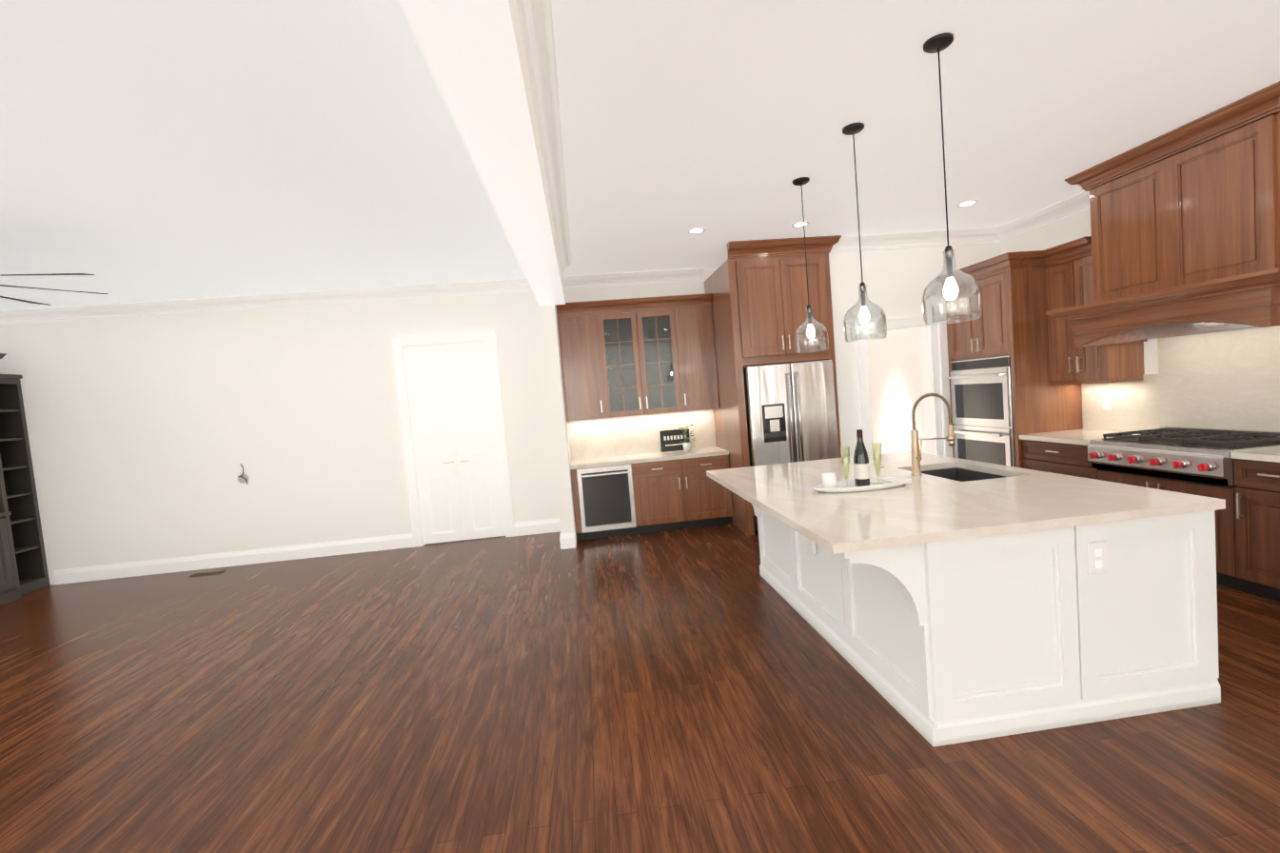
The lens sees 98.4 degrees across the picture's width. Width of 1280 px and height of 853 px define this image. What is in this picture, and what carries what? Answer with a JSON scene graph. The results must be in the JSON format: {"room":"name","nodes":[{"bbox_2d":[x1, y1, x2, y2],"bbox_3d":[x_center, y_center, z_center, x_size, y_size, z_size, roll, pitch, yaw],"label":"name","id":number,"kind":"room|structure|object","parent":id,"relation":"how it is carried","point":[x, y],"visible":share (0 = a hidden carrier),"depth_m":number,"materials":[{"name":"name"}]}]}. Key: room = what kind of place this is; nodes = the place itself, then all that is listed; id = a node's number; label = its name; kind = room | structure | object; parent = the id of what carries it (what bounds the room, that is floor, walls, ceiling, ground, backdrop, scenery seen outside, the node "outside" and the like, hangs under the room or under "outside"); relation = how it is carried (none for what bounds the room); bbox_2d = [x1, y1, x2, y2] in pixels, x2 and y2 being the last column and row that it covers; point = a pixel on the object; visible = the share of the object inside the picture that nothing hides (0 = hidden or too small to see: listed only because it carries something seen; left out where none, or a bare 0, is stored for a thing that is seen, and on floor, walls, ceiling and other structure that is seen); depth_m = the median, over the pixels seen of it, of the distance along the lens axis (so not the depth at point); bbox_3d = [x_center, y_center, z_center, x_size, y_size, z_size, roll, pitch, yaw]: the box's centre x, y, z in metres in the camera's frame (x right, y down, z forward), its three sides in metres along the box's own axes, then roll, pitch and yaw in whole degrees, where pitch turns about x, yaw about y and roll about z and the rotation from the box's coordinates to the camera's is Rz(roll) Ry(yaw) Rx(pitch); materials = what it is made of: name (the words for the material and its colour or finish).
{"room":"kitchen","nodes":[
{"label":"kitchen","id":0,"kind":"room"},
{"bbox_2d":[0,208,1158,584],"bbox_3d":[-0.578,-0.126,3.980,12.940,3.050,15.380,-5,3,-6],"label":"wall","id":1,"kind":"structure","parent":0,"point":[147,435],"depth_m":6.33,"materials":[{"name":"white paint"}]},
{"bbox_2d":[237,463,248,484],"bbox_3d":[-4.575,0.548,6.351,0.110,0.242,0.035,-5,3,-6],"label":"wire","id":2,"kind":"object","parent":1,"relation":"attached to","point":[243,478],"visible":0.96,"depth_m":6.36,"materials":[{"name":"plastic"}]},
{"bbox_2d":[53,517,576,584],"bbox_3d":[-0.454,1.311,4.061,12.650,0.160,15.100,-5,3,-6],"label":"baseboard","id":3,"kind":"structure","parent":1,"relation":"attached to","point":[212,561],"depth_m":6.40,"materials":[{"name":"white wood"}]},
{"bbox_2d":[390,329,514,547],"bbox_3d":[-2.219,0.141,6.647,1.200,2.490,0.173,-5,3,-6],"label":"door frame","id":4,"kind":"structure","parent":1,"relation":"attached to","point":[398,343],"depth_m":6.55,"materials":[{"name":"white wood"}]},
{"bbox_2d":[403,340,505,544],"bbox_3d":[-2.210,0.198,6.607,0.960,2.356,0.078,-5,3,-6],"label":"closet door","id":5,"kind":"structure","parent":1,"relation":"in","point":[454,433],"depth_m":6.61,"materials":[{"name":"white wood"}]},
{"bbox_2d":[0,0,1090,324],"bbox_3d":[-0.693,-1.577,3.899,12.650,0.135,15.100,-5,3,-6],"label":"crown molding","id":6,"kind":"structure","parent":1,"relation":"attached to","point":[537,25],"depth_m":5.95,"materials":[{"name":"white"}]},
{"bbox_2d":[854,314,946,455],"bbox_3d":[2.853,-0.092,6.095,0.950,2.180,0.204,-5,3,-6],"label":"door frame","id":7,"kind":"structure","parent":1,"relation":"attached to","point":[933,375],"depth_m":6.01,"materials":[{"name":"white wood"}]},
{"bbox_2d":[0,523,1279,852],"bbox_3d":[-0.461,1.399,4.467,14.600,0.060,16.500,-5,3,-6],"label":"floor","id":8,"kind":"structure","parent":0,"point":[702,689],"depth_m":2.69,"materials":[{"name":"brown wood"}]},
{"bbox_2d":[0,353,50,605],"bbox_3d":[-6.714,0.565,5.195,0.585,2.550,1.892,-5,3,-6],"label":"bookcase","id":9,"kind":"object","parent":8,"relation":"on","point":[23,565],"visible":1,"depth_m":6.09,"materials":[{"name":"grey wood"}]},
{"bbox_2d":[188,570,225,576],"bbox_3d":[-4.801,1.632,6.131,0.320,0.006,0.110,-5,3,-6],"label":"floor vent","id":10,"kind":"object","parent":8,"relation":"in","point":[206,573],"visible":1,"depth_m":6.13,"materials":[{"name":"brown metal"}]},
{"bbox_2d":[555,293,732,539],"bbox_3d":[0.050,-0.136,6.480,1.809,2.685,0.653,-5,3,-6],"label":"kitchen cabinets","id":11,"kind":"object","parent":8,"relation":"on","point":[639,374],"visible":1,"depth_m":6.41,"materials":[{"name":"brown wood"}]},
{"bbox_2d":[659,424,695,452],"bbox_3d":[0.471,0.141,6.689,0.423,0.320,0.239,-5,3,-6],"label":"decor","id":12,"kind":"object","parent":11,"relation":"on","point":[674,440],"visible":1,"depth_m":6.78,"materials":[{"name":"black metal"}]},
{"bbox_2d":[677,424,695,451],"bbox_3d":[0.579,0.134,6.668,0.213,0.320,0.175,-5,3,-6],"label":"plant","id":13,"kind":"object","parent":12,"relation":"on","point":[687,445],"depth_m":6.65,"materials":[{"name":"green plant"}]},
{"bbox_2d":[704,235,841,535],"bbox_3d":[1.556,-0.433,6.302,1.189,3.048,1.283,-5,3,-6],"label":"cabinet","id":14,"kind":"object","parent":8,"relation":"on","point":[777,399],"visible":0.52,"depth_m":5.76,"materials":[{"name":"brown wood"}]},
{"bbox_2d":[720,464,1225,746],"bbox_3d":[1.636,0.811,3.498,1.768,0.874,2.302,-5,3,-6],"label":"kitchen island","id":15,"kind":"object","parent":8,"relation":"on","point":[939,600],"depth_m":2.39,"materials":[{"name":"wood"}]},
{"bbox_2d":[706,456,1105,555],"bbox_3d":[1.260,0.385,3.438,1.210,0.040,2.320,-5,3,-6],"label":"island countertop","id":16,"kind":"structure","parent":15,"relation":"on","point":[928,507],"depth_m":2.74,"materials":[{"name":"beige stone"}]},
{"bbox_2d":[812,429,912,492],"bbox_3d":[1.314,0.193,3.284,0.620,0.350,0.230,-5,3,-6],"label":"tray","id":17,"kind":"object","parent":16,"relation":"on","point":[862,481],"visible":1,"depth_m":3.25,"materials":[{"name":"white ceramic"}]},
{"bbox_2d":[877,392,955,475],"bbox_3d":[1.874,0.033,3.763,0.306,0.522,0.482,-5,3,-6],"label":"faucet","id":18,"kind":"object","parent":16,"relation":"on","point":[915,464],"depth_m":3.57,"materials":[{"name":"gold metal"}]},
{"bbox_2d":[936,80,1279,601],"bbox_3d":[4.008,-0.437,2.789,0.780,3.046,6.627,-5,3,-6],"label":"kitchen cabinets","id":19,"kind":"object","parent":8,"relation":"on","point":[1176,253],"visible":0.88,"depth_m":4.08,"materials":[{"name":"brown wood"}]},
{"bbox_2d":[1045,80,1279,347],"bbox_3d":[3.833,-1.325,3.882,0.756,1.373,1.558,-5,3,-6],"label":"hood","id":20,"kind":"object","parent":19,"relation":"attached to","point":[1184,242],"depth_m":3.74,"materials":[{"name":"brown wood"}]},
{"bbox_2d":[0,0,1279,310],"bbox_3d":[-0.718,-1.705,4.293,14.600,0.080,16.500,-5,3,-6],"label":"ceiling","id":21,"kind":"structure","parent":0,"point":[173,148],"depth_m":3.04,"materials":[{"name":"white paint"}]},
{"bbox_2d":[0,273,108,305],"bbox_3d":[-4.832,-1.091,3.564,2.033,0.381,2.011,-5,3,-6],"label":"ceiling fan","id":22,"kind":"object","parent":21,"relation":"hanging from","point":[26,301],"visible":1,"depth_m":4.03,"materials":[{"name":"black metal"}]},
{"bbox_2d":[397,0,565,305],"bbox_3d":[-0.458,-1.279,1.104,0.268,0.454,9.470,-5,3,-6],"label":"beam","id":23,"kind":"structure","parent":21,"relation":"attached to","point":[473,51],"depth_m":1.93,"materials":[{"name":"white paint"}]},
{"bbox_2d":[687,227,706,234],"bbox_3d":[0.524,-1.810,5.110,0.169,0.006,0.169,-5,3,-12],"label":"recessed light","id":24,"kind":"object","parent":21,"relation":"in","point":[694,230],"depth_m":5.10,"materials":[{"name":"white"}]},
{"bbox_2d":[791,220,809,227],"bbox_3d":[1.507,-1.896,5.186,0.169,0.006,0.169,-5,3,-12],"label":"recessed light","id":25,"kind":"object","parent":21,"relation":"in","point":[799,224],"depth_m":5.18,"materials":[{"name":"white"}]},
{"bbox_2d":[791,177,828,353],"bbox_3d":[1.234,-1.184,4.095,0.241,1.254,0.241,-6,4,-27],"label":"pendant light","id":26,"kind":"object","parent":21,"relation":"hanging from","point":[800,181],"depth_m":4.09,"materials":[{"name":"clear glass"}]},
{"bbox_2d":[842,122,886,342],"bbox_3d":[1.314,-1.147,3.310,0.241,1.254,0.241,-6,4,-27],"label":"pendant light","id":27,"kind":"object","parent":21,"relation":"hanging from","point":[853,128],"depth_m":3.30,"materials":[{"name":"clear glass"}]},
{"bbox_2d":[922,32,982,325],"bbox_3d":[1.395,-1.109,2.525,0.241,1.254,0.241,-6,4,-27],"label":"pendant light","id":28,"kind":"object","parent":21,"relation":"hanging from","point":[937,43],"depth_m":2.52,"materials":[{"name":"clear glass"}]},
{"bbox_2d":[956,199,978,207],"bbox_3d":[2.942,-2.002,4.966,0.169,0.006,0.169,-5,3,-12],"label":"recessed light","id":29,"kind":"object","parent":21,"relation":"in","point":[972,202],"depth_m":4.96,"materials":[{"name":"white"}]}
]}

